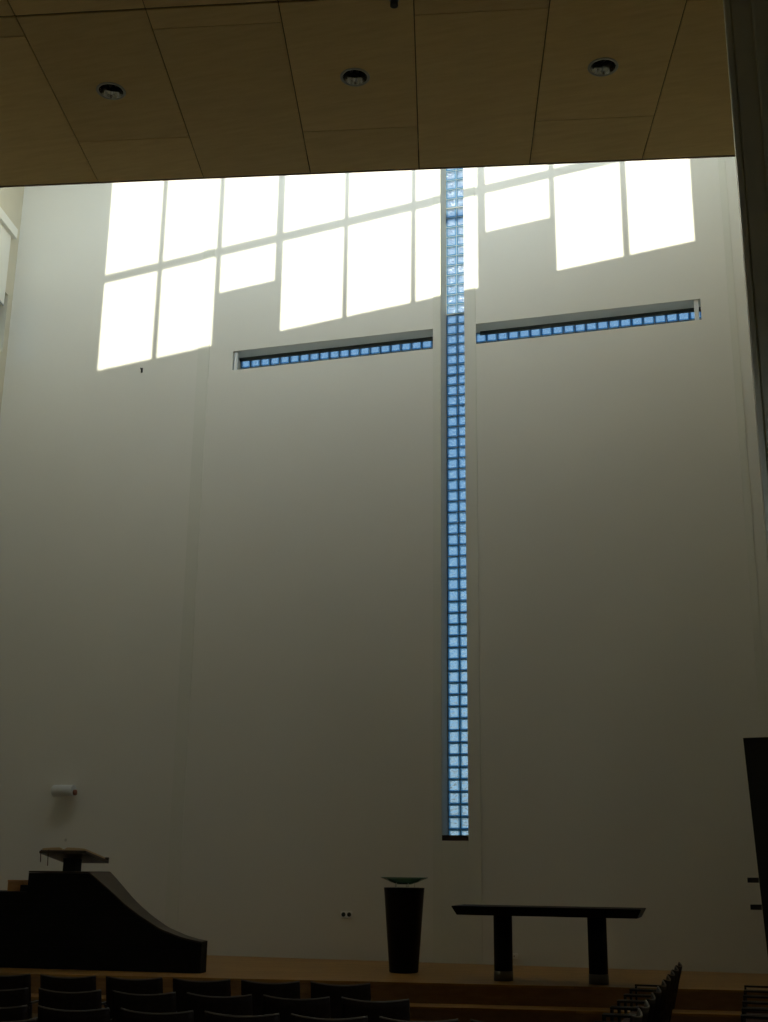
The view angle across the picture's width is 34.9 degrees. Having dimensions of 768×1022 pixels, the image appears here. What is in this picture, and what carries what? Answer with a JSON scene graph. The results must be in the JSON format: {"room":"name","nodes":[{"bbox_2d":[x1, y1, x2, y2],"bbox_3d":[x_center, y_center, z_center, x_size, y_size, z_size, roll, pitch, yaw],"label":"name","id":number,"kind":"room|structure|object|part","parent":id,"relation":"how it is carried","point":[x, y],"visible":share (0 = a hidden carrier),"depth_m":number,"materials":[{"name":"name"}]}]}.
{"room":"house of worship","nodes":[
{"label":"house of worship","id":0,"kind":"room"},
{"bbox_2d":[0,187,23,412],"bbox_3d":[-9.711,-7.048,5.124,0.350,19.908,40.000,-1,-16,5],"label":"wall","id":1,"kind":"structure","parent":0,"point":[11,198],"depth_m":24.90,"materials":[{"name":"white paint"}]},
{"bbox_2d":[0,207,17,305],"bbox_3d":[-7.663,-5.171,23.946,0.140,1.760,1.800,-1,-16,5],"label":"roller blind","id":2,"kind":"object","parent":1,"relation":"attached to","point":[8,231],"visible":1,"depth_m":24.51,"materials":[{"name":"white fabric"}]},
{"bbox_2d":[0,142,734,187],"bbox_3d":[-0.235,-4.884,17.121,23.000,0.304,0.020,-1,-16,5],"label":"trim","id":3,"kind":"structure","parent":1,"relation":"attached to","point":[642,159],"depth_m":17.06,"materials":[{"name":"brown wood"}]},
{"bbox_2d":[0,0,734,185],"bbox_3d":[-3.469,-10.129,-0.171,26.032,0.600,36.583,-1,-16,5],"label":"ceiling","id":4,"kind":"structure","parent":0,"point":[479,62],"depth_m":15.21,"materials":[{"name":"brown wood"}]},
{"bbox_2d":[96,82,125,99],"bbox_3d":[-3.430,-5.378,15.394,0.368,0.220,0.368,-1,-16,5],"label":"recessed light","id":5,"kind":"object","parent":4,"relation":"in","point":[108,90],"visible":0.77,"depth_m":15.47,"materials":[{"name":"grey metal"}]},
{"bbox_2d":[340,68,369,85],"bbox_3d":[-0.356,-5.438,15.068,0.368,0.220,0.368,4,-17,-11],"label":"recessed light","id":6,"kind":"object","parent":4,"relation":"in","point":[350,76],"visible":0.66,"depth_m":15.15,"materials":[{"name":"black"}]},
{"bbox_2d":[389,0,398,8],"bbox_3d":[0.113,-5.685,13.668,0.110,0.095,0.110,-4,-17,16],"label":"ceiling spotlight","id":7,"kind":"object","parent":4,"relation":"attached to","point":[393,3],"visible":1,"depth_m":13.64,"materials":[{"name":"black metal"}]},
{"bbox_2d":[588,57,617,76],"bbox_3d":[2.653,-5.474,14.826,0.368,0.220,0.368,9,-18,-28],"label":"recessed light","id":8,"kind":"object","parent":4,"relation":"in","point":[605,66],"visible":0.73,"depth_m":14.91,"materials":[{"name":"black"}]},
{"bbox_2d":[0,157,767,973],"bbox_3d":[-0.598,-1.881,22.459,15.750,19.908,0.500,-4,-17,16],"label":"wall","id":9,"kind":"structure","parent":0,"point":[619,694],"depth_m":21.27,"materials":[{"name":"white paint"}]},
{"bbox_2d":[51,785,76,796],"bbox_3d":[-5.628,4.939,21.578,0.440,0.200,0.239,-4,-17,16],"label":"wall light","id":10,"kind":"object","parent":9,"relation":"attached to","point":[56,790],"visible":1,"depth_m":21.49,"materials":[{"name":"white ceramic"}]},
{"bbox_2d":[165,178,218,930],"bbox_3d":[-3.462,-1.962,23.090,0.240,19.463,0.033,-4,-17,16],"label":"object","id":11,"kind":"structure","parent":9,"relation":"attached to","point":[192,549],"depth_m":22.18,"materials":[{"name":"paint"}]},
{"bbox_2d":[234,337,432,369],"bbox_3d":[-0.884,-2.918,22.847,4.009,0.409,0.430,-4,-17,16],"label":"window","id":12,"kind":"structure","parent":9,"relation":"in","point":[427,342],"depth_m":23.00,"materials":[{"name":"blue glass"}]},
{"bbox_2d":[340,911,351,917],"bbox_3d":[-0.607,6.505,19.703,0.200,0.110,0.014,-4,-17,16],"label":"wall socket","id":13,"kind":"object","parent":9,"relation":"attached to","point":[344,914],"visible":1,"depth_m":19.70,"materials":[{"name":"white plastic"}]},
{"bbox_2d":[442,835,467,840],"bbox_3d":[1.189,5.278,19.716,0.433,0.084,0.368,-4,-17,16],"label":"trim","id":14,"kind":"structure","parent":9,"relation":"attached to","point":[444,837],"depth_m":19.55,"materials":[{"name":"brown metal"}]},
{"bbox_2d":[446,168,467,834],"bbox_3d":[1.339,-2.283,22.168,0.409,16.009,0.084,-4,-17,16],"label":"window","id":15,"kind":"structure","parent":9,"relation":"in","point":[455,347],"depth_m":21.47,"materials":[{"name":"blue glass"}]},
{"bbox_2d":[433,168,482,963],"bbox_3d":[1.257,-2.299,21.747,0.791,19.463,0.033,-4,-17,16],"label":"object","id":16,"kind":"structure","parent":9,"relation":"attached to","point":[457,865],"depth_m":20.37,"materials":[{"name":"paint"}]},
{"bbox_2d":[513,953,517,958],"bbox_3d":[2.004,6.844,18.796,0.110,0.080,0.031,-4,-17,16],"label":"socket","id":17,"kind":"object","parent":9,"relation":"attached to","point":[515,955],"visible":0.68,"depth_m":18.78,"materials":[{"name":"white plastic"}]},
{"bbox_2d":[476,300,701,343],"bbox_3d":[3.546,-3.235,21.587,4.009,0.409,0.430,-4,-17,16],"label":"window","id":18,"kind":"structure","parent":9,"relation":"in","point":[689,314],"depth_m":21.70,"materials":[{"name":"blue glass"}]},
{"bbox_2d":[718,157,767,736],"bbox_3d":[5.885,-2.631,20.431,0.120,19.463,0.033,-4,-17,16],"label":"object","id":19,"kind":"structure","parent":9,"relation":"attached to","point":[762,704],"depth_m":19.91,"materials":[{"name":"paint"}]},
{"bbox_2d":[0,955,767,1010],"bbox_3d":[-1.462,6.604,17.190,15.358,0.245,5.068,-4,-17,16],"label":"stage","id":20,"kind":"structure","parent":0,"point":[439,983],"depth_m":16.18,"materials":[{"name":"brown wood"}]},
{"bbox_2d":[0,851,207,972],"bbox_3d":[-4.590,5.763,17.725,4.400,1.600,0.831,-3,-17,11],"label":"pulpit","id":21,"kind":"object","parent":20,"relation":"on","point":[71,918],"visible":1,"depth_m":17.27,"materials":[{"name":"black wood"}]},
{"bbox_2d":[0,885,27,892],"bbox_3d":[-5.897,5.573,18.075,1.720,0.108,0.748,-3,-17,11],"label":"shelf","id":22,"kind":"object","parent":21,"relation":"attached to","point":[23,888],"depth_m":17.66,"materials":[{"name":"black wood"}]},
{"bbox_2d":[7,880,27,890],"bbox_3d":[-5.376,5.497,17.942,0.250,0.155,0.170,-3,-17,11],"label":"wooden box","id":23,"kind":"object","parent":21,"relation":"on","point":[13,885],"visible":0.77,"depth_m":17.87,"materials":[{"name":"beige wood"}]},
{"bbox_3d":[-5.375,5.435,17.960,0.250,0.024,0.170,-3,-17,11],"label":"lid","id":24,"kind":"part","parent":23,"relation":"part of","materials":[{"name":"beige wood"}]},
{"bbox_2d":[40,847,104,865],"bbox_3d":[-4.541,5.062,17.882,0.690,0.257,0.774,-3,-17,11],"label":"open book","id":25,"kind":"object","parent":21,"relation":"on","point":[55,848],"visible":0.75,"depth_m":17.59,"materials":[{"name":"white paper"}]},
{"bbox_3d":[-4.549,5.165,17.840,0.190,0.185,0.220,-3,-17,11],"label":"desk post","id":26,"kind":"part","parent":21,"relation":"part of","materials":[{"name":"black wood"}]},
{"bbox_2d":[384,887,424,973],"bbox_3d":[0.285,5.968,17.424,0.584,1.146,0.584,-4,-17,16],"label":"pedestal","id":27,"kind":"object","parent":20,"relation":"on","point":[403,905],"visible":0.98,"depth_m":17.24,"materials":[{"name":"black paint"}]},
{"bbox_2d":[381,877,426,887],"bbox_3d":[0.292,5.350,17.605,0.686,0.142,0.686,-4,-17,16],"label":"glass bowl","id":28,"kind":"object","parent":27,"relation":"on","point":[397,880],"visible":1,"depth_m":17.42,"materials":[{"name":"teal glass"}]},
{"bbox_2d":[451,904,645,984],"bbox_3d":[2.192,5.726,16.156,2.476,0.942,0.800,-4,-17,16],"label":"altar table","id":29,"kind":"object","parent":20,"relation":"on","point":[502,915],"visible":1,"depth_m":15.97,"materials":[{"name":"black wood"}]},
{"bbox_3d":[1.590,5.764,16.328,0.248,0.702,0.248,-4,-17,16],"label":"leg","id":30,"kind":"part","parent":29,"relation":"part of","materials":[{"name":"black paint"}]},
{"bbox_3d":[2.793,5.678,15.986,0.248,0.702,0.248,-4,-17,16],"label":"leg","id":31,"kind":"part","parent":29,"relation":"part of","materials":[{"name":"black paint"}]},
{"bbox_2d":[743,737,767,953],"bbox_3d":[5.231,4.638,16.337,0.757,3.200,0.082,-4,-17,16],"label":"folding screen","id":32,"kind":"object","parent":20,"relation":"on","point":[756,749],"visible":1,"depth_m":16.54,"materials":[{"name":"black"}]},
{"bbox_2d":[31,993,741,1021],"bbox_3d":[-1.459,6.757,16.919,15.358,0.200,5.482,-4,-17,16],"label":"floor","id":33,"kind":"structure","parent":0,"point":[419,1012],"depth_m":15.13,"materials":[{"name":"brown wood"}]},
{"bbox_3d":[-2.332,2.482,1.600,23.894,0.200,42.798,-4,-17,16],"label":"floor","id":34,"kind":"structure","parent":0,"visible":0},
{"bbox_2d":[0,1005,27,1021],"bbox_3d":[-2.703,3.943,8.617,0.556,0.920,0.529,-2,-17,10],"label":"armchair","id":35,"kind":"object","parent":34,"relation":"on","point":[16,1013],"visible":1,"depth_m":8.47,"materials":[{"name":"black"}]},
{"bbox_2d":[0,987,37,1019],"bbox_3d":[-3.046,4.290,9.816,0.556,0.920,0.529,-2,-17,10],"label":"armchair","id":36,"kind":"object","parent":34,"relation":"on","point":[11,997],"visible":0.5,"depth_m":9.67,"materials":[{"name":"black"}]},
{"bbox_3d":[-3.075,4.018,9.706,0.520,0.440,0.159,-2,-17,10],"label":"backrest","id":37,"kind":"part","parent":36,"relation":"part of","materials":[{"name":"brown wood"}]},
{"bbox_2d":[2,1018,35,1021],"bbox_3d":[-2.431,3.729,7.871,0.556,0.920,0.529,-2,-17,10],"label":"armchair","id":38,"kind":"object","parent":34,"relation":"on","point":[28,1020],"visible":1,"depth_m":7.74,"materials":[{"name":"black"}]},
{"bbox_2d":[0,973,38,1018],"bbox_3d":[-3.388,4.648,11.056,0.556,0.920,0.529,-2,-17,10],"label":"armchair","id":39,"kind":"object","parent":34,"relation":"on","point":[7,982],"visible":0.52,"depth_m":10.92,"materials":[{"name":"black wood"}]},
{"bbox_3d":[-3.417,4.376,10.946,0.520,0.440,0.159,-2,-17,10],"label":"backrest","id":40,"kind":"part","parent":39,"relation":"part of","materials":[{"name":"brown wood"}]},
{"bbox_3d":[-3.146,4.741,10.894,0.022,0.655,0.175,-2,-17,10],"label":"leg","id":41,"kind":"part","parent":39,"relation":"part of","materials":[{"name":"black"}]},
{"bbox_2d":[38,974,105,1004],"bbox_3d":[-2.778,4.625,10.952,0.556,0.920,0.529,-2,-17,10],"label":"armchair","id":42,"kind":"object","parent":34,"relation":"on","point":[87,983],"visible":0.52,"depth_m":10.82,"materials":[{"name":"black"}]},
{"bbox_3d":[-2.808,4.352,10.841,0.520,0.440,0.159,-2,-17,10],"label":"backrest","id":43,"kind":"part","parent":42,"relation":"part of","materials":[{"name":"brown wood"}]},
{"bbox_2d":[36,988,111,1021],"bbox_3d":[-2.443,4.267,9.713,0.556,0.920,0.529,-2,-17,10],"label":"armchair","id":44,"kind":"object","parent":34,"relation":"on","point":[86,1000],"visible":0.59,"depth_m":9.58,"materials":[{"name":"black"}]},
{"bbox_3d":[-2.473,3.994,9.602,0.520,0.440,0.159,-2,-17,10],"label":"backrest","id":45,"kind":"part","parent":44,"relation":"part of","materials":[{"name":"brown wood"}]},
{"bbox_2d":[38,1005,109,1021],"bbox_3d":[-2.111,3.921,8.515,0.556,0.920,0.529,-2,-17,10],"label":"armchair","id":46,"kind":"object","parent":34,"relation":"on","point":[45,1014],"visible":1,"depth_m":8.38,"materials":[{"name":"black"}]},
{"bbox_2d":[104,975,162,1018],"bbox_3d":[-2.169,4.601,10.847,0.556,0.920,0.529,-2,-17,10],"label":"armchair","id":47,"kind":"object","parent":34,"relation":"on","point":[152,985],"visible":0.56,"depth_m":10.72,"materials":[{"name":"black"}]},
{"bbox_2d":[112,990,175,1021],"bbox_3d":[-1.841,4.243,9.609,0.556,0.920,0.529,-2,-17,10],"label":"armchair","id":48,"kind":"object","parent":34,"relation":"on","point":[164,1002],"visible":0.61,"depth_m":9.48,"materials":[{"name":"black"}]},
{"bbox_2d":[120,1008,193,1021],"bbox_3d":[-1.518,3.898,8.413,0.556,0.920,0.529,-2,-17,10],"label":"armchair","id":49,"kind":"object","parent":34,"relation":"on","point":[126,1015],"visible":1,"depth_m":8.29,"materials":[{"name":"black"}]},
{"bbox_2d":[173,977,230,1011],"bbox_3d":[-1.559,4.577,10.743,0.556,0.920,0.529,-2,-17,10],"label":"armchair","id":50,"kind":"object","parent":34,"relation":"on","point":[221,988],"visible":0.41,"depth_m":10.62,"materials":[{"name":"black"}]},
{"bbox_2d":[187,992,252,1021],"bbox_3d":[-1.238,4.220,9.506,0.556,0.920,0.529,-2,-17,10],"label":"armchair","id":51,"kind":"object","parent":34,"relation":"on","point":[241,1005],"visible":0.81,"depth_m":9.38,"materials":[{"name":"black"}]},
{"bbox_2d":[204,1011,279,1021],"bbox_3d":[-0.925,3.875,8.312,0.556,0.920,0.529,-2,-17,10],"label":"armchair","id":52,"kind":"object","parent":34,"relation":"on","point":[209,1016],"visible":1,"depth_m":8.19,"materials":[{"name":"black"}]},
{"bbox_2d":[241,979,299,1015],"bbox_3d":[-0.950,4.554,10.638,0.556,0.920,0.529,-2,-17,10],"label":"armchair","id":53,"kind":"object","parent":34,"relation":"on","point":[291,990],"visible":0.53,"depth_m":10.51,"materials":[{"name":"black"}]},
{"bbox_2d":[263,994,329,1021],"bbox_3d":[-0.636,4.197,9.403,0.556,0.920,0.529,-2,-17,10],"label":"armchair","id":54,"kind":"object","parent":34,"relation":"on","point":[313,1007],"visible":0.88,"depth_m":9.27,"materials":[{"name":"black"}]},
{"bbox_2d":[291,1013,367,1021],"bbox_3d":[-0.333,3.852,8.210,0.556,0.920,0.529,-2,-17,10],"label":"armchair","id":55,"kind":"object","parent":34,"relation":"on","point":[294,1018],"visible":1,"depth_m":8.09,"materials":[{"name":"black"}]},
{"bbox_2d":[310,981,370,1018],"bbox_3d":[-0.340,4.531,10.534,0.556,0.920,0.529,-2,-17,10],"label":"armchair","id":56,"kind":"object","parent":34,"relation":"on","point":[318,990],"visible":0.45,"depth_m":10.40,"materials":[{"name":"black"}]},
{"bbox_2d":[341,997,409,1021],"bbox_3d":[-0.033,4.174,9.300,0.556,0.920,0.529,-2,-17,10],"label":"chair","id":57,"kind":"object","parent":34,"relation":"on","point":[351,1008],"visible":0.97,"depth_m":9.17,"materials":[{"name":"black"}]},
{"bbox_2d":[379,1016,457,1021],"bbox_3d":[0.260,3.829,8.108,0.556,0.920,0.529,-2,-17,10],"label":"armchair","id":58,"kind":"object","parent":34,"relation":"on","point":[382,1019],"visible":1,"depth_m":8.02,"materials":[{"name":"black"}]},
{"bbox_3d":[0.231,3.557,7.998,0.520,0.440,0.159,-2,-17,10],"label":"backrest","id":59,"kind":"part","parent":58,"relation":"part of","materials":[{"name":"brown wood"}]},
{"bbox_2d":[594,986,661,1021],"bbox_3d":[2.052,4.439,10.127,0.529,0.920,0.556,-4,-17,16],"label":"armchair","id":60,"kind":"object","parent":34,"relation":"on","point":[658,992],"visible":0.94,"depth_m":10.11,"materials":[{"name":"black"}]},
{"bbox_3d":[2.087,4.316,10.437,0.445,0.020,0.032,-4,-17,16],"label":"armrest","id":61,"kind":"part","parent":60,"relation":"part of","materials":[{"name":"black"}]},
{"bbox_3d":[2.232,4.206,10.140,0.159,0.440,0.520,-4,-17,16],"label":"backrest","id":62,"kind":"part","parent":60,"relation":"part of","materials":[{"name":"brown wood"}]},
{"bbox_2d":[603,980,666,1021],"bbox_3d":[2.223,4.605,10.688,0.529,0.920,0.556,-4,-17,16],"label":"armchair","id":63,"kind":"object","parent":34,"relation":"on","point":[663,985],"visible":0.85,"depth_m":10.64,"materials":[{"name":"black"}]},
{"bbox_3d":[2.111,4.339,10.516,0.445,0.020,0.032,-4,-17,16],"label":"armrest","id":64,"kind":"part","parent":63,"relation":"part of","materials":[{"name":"black"}]},
{"bbox_3d":[2.259,4.481,10.998,0.445,0.020,0.032,-4,-17,16],"label":"armrest","id":65,"kind":"part","parent":63,"relation":"part of","materials":[{"name":"black"}]},
{"bbox_3d":[2.403,4.372,10.702,0.159,0.440,0.520,-4,-17,16],"label":"backrest","id":66,"kind":"part","parent":63,"relation":"part of","materials":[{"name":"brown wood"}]},
{"bbox_2d":[630,1008,642,1021],"bbox_3d":[1.537,3.942,8.442,0.529,0.920,0.556,-4,-17,16],"label":"armchair","id":67,"kind":"object","parent":34,"relation":"on","point":[638,1018],"visible":1,"depth_m":8.39,"materials":[{"name":"black"}]},
{"bbox_2d":[611,975,670,1021],"bbox_3d":[2.395,4.771,11.249,0.529,0.920,0.556,-4,-17,16],"label":"armchair","id":68,"kind":"object","parent":34,"relation":"on","point":[668,979],"visible":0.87,"depth_m":11.20,"materials":[{"name":"black"}]},
{"bbox_3d":[2.430,4.647,11.560,0.445,0.020,0.032,-4,-17,16],"label":"armrest","id":69,"kind":"part","parent":68,"relation":"part of","materials":[{"name":"black"}]},
{"bbox_3d":[2.575,4.537,11.263,0.159,0.440,0.520,-4,-17,16],"label":"backrest","id":70,"kind":"part","parent":68,"relation":"part of","materials":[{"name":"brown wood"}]},
{"bbox_2d":[639,1000,649,1021],"bbox_3d":[1.708,4.107,9.004,0.529,0.920,0.556,-4,-17,16],"label":"armchair","id":71,"kind":"object","parent":34,"relation":"on","point":[645,1010],"visible":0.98,"depth_m":8.94,"materials":[{"name":"black"}]},
{"bbox_2d":[618,970,674,1021],"bbox_3d":[2.566,4.937,11.811,0.529,0.920,0.556,-4,-17,16],"label":"armchair","id":72,"kind":"object","parent":34,"relation":"on","point":[672,974],"visible":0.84,"depth_m":11.76,"materials":[{"name":"black"}]},
{"bbox_3d":[2.494,4.959,11.826,0.380,0.045,0.470,-4,-17,16],"label":"seat","id":73,"kind":"part","parent":72,"relation":"part of","materials":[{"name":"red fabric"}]},
{"bbox_3d":[2.602,4.813,12.121,0.445,0.020,0.032,-4,-17,16],"label":"armrest","id":74,"kind":"part","parent":72,"relation":"part of","materials":[{"name":"black"}]},
{"bbox_3d":[2.746,4.703,11.825,0.159,0.440,0.520,-4,-17,16],"label":"backrest","id":75,"kind":"part","parent":72,"relation":"part of","materials":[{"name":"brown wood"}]},
{"bbox_2d":[646,992,655,1021],"bbox_3d":[1.880,4.273,9.565,0.529,0.920,0.556,-4,-17,16],"label":"armchair","id":76,"kind":"object","parent":34,"relation":"on","point":[652,1000],"visible":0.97,"depth_m":9.50,"materials":[{"name":"black"}]},
{"bbox_2d":[626,966,678,1021],"bbox_3d":[2.738,5.103,12.372,0.529,0.920,0.556,-4,-17,16],"label":"armchair","id":77,"kind":"object","parent":34,"relation":"on","point":[676,970],"visible":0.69,"depth_m":12.34,"materials":[{"name":"black"}]},
{"bbox_3d":[2.773,4.979,12.682,0.445,0.020,0.032,-4,-17,16],"label":"armrest","id":78,"kind":"part","parent":77,"relation":"part of","materials":[{"name":"black wood"}]},
{"bbox_3d":[2.918,4.869,12.386,0.159,0.440,0.520,-4,-17,16],"label":"backrest","id":79,"kind":"part","parent":77,"relation":"part of","materials":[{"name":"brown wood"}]},
{"bbox_2d":[630,962,681,1021],"bbox_3d":[2.909,5.269,12.933,0.529,0.920,0.556,-4,-17,16],"label":"armchair","id":80,"kind":"object","parent":34,"relation":"on","point":[679,966],"visible":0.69,"depth_m":12.89,"materials":[{"name":"black"}]},
{"bbox_3d":[2.945,5.145,13.244,0.445,0.020,0.032,-4,-17,16],"label":"armrest","id":81,"kind":"part","parent":80,"relation":"part of","materials":[{"name":"black"}]},
{"bbox_3d":[3.089,5.035,12.947,0.159,0.440,0.520,-4,-17,16],"label":"backrest","id":82,"kind":"part","parent":80,"relation":"part of","materials":[{"name":"black fabric"}]},
{"bbox_2d":[723,0,767,564],"bbox_3d":[3.365,-1.232,8.983,1.278,11.195,0.320,-4,-17,16],"label":"column","id":83,"kind":"structure","parent":34,"relation":"on","point":[746,21],"depth_m":9.41,"materials":[{"name":"grey paint"}]},
{"bbox_2d":[741,1008,767,1021],"bbox_3d":[3.417,4.623,10.703,0.529,0.920,0.556,-4,-17,16],"label":"armchair","id":84,"kind":"object","parent":34,"relation":"on","point":[742,1009],"visible":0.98,"depth_m":11.02,"materials":[{"name":"black"}]},
{"bbox_3d":[3.453,4.500,11.014,0.445,0.020,0.032,-4,-17,16],"label":"armrest","id":85,"kind":"part","parent":84,"relation":"part of","materials":[{"name":"black wood"}]},
{"bbox_2d":[742,1001,767,1021],"bbox_3d":[3.588,4.789,11.265,0.529,0.920,0.556,-4,-17,16],"label":"armchair","id":86,"kind":"object","parent":34,"relation":"on","point":[743,1002],"visible":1,"depth_m":11.58,"materials":[{"name":"black"}]},
{"bbox_3d":[3.624,4.666,11.575,0.445,0.020,0.032,-4,-17,16],"label":"armrest","id":87,"kind":"part","parent":86,"relation":"part of","materials":[{"name":"black wood"}]},
{"bbox_2d":[743,996,767,1021],"bbox_3d":[3.760,4.955,11.826,0.529,0.920,0.556,-4,-17,16],"label":"armchair","id":88,"kind":"object","parent":34,"relation":"on","point":[744,997],"visible":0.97,"depth_m":12.06,"materials":[{"name":"black"}]},
{"bbox_3d":[3.796,4.832,12.136,0.445,0.020,0.032,-4,-17,16],"label":"armrest","id":89,"kind":"part","parent":88,"relation":"part of","materials":[{"name":"black"}]},
{"bbox_3d":[3.688,4.977,11.842,0.380,0.045,0.470,-4,-17,16],"label":"seat","id":90,"kind":"part","parent":88,"relation":"part of","materials":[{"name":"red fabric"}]},
{"bbox_2d":[743,990,767,1019],"bbox_3d":[3.932,5.121,12.387,0.529,0.920,0.556,-4,-17,16],"label":"armchair","id":91,"kind":"object","parent":34,"relation":"on","point":[745,991],"visible":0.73,"depth_m":12.58,"materials":[{"name":"black"}]},
{"bbox_3d":[3.967,4.997,12.698,0.445,0.020,0.032,-4,-17,16],"label":"armrest","id":92,"kind":"part","parent":91,"relation":"part of","materials":[{"name":"black"}]},
{"bbox_3d":[3.860,5.143,12.403,0.380,0.045,0.470,-4,-17,16],"label":"seat","id":93,"kind":"part","parent":91,"relation":"part of","materials":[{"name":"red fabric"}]},
{"bbox_2d":[744,985,767,1012],"bbox_3d":[4.103,5.287,12.949,0.529,0.920,0.556,-4,-17,16],"label":"armchair","id":94,"kind":"object","parent":34,"relation":"on","point":[745,986],"visible":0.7,"depth_m":13.14,"materials":[{"name":"black"}]},
{"bbox_3d":[4.139,5.163,13.259,0.445,0.020,0.032,-4,-17,16],"label":"armrest","id":95,"kind":"part","parent":94,"relation":"part of","materials":[{"name":"black"}]},
{"bbox_3d":[4.031,5.309,12.964,0.380,0.045,0.470,-4,-17,16],"label":"seat","id":96,"kind":"part","parent":94,"relation":"part of","materials":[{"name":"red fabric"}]}
]}

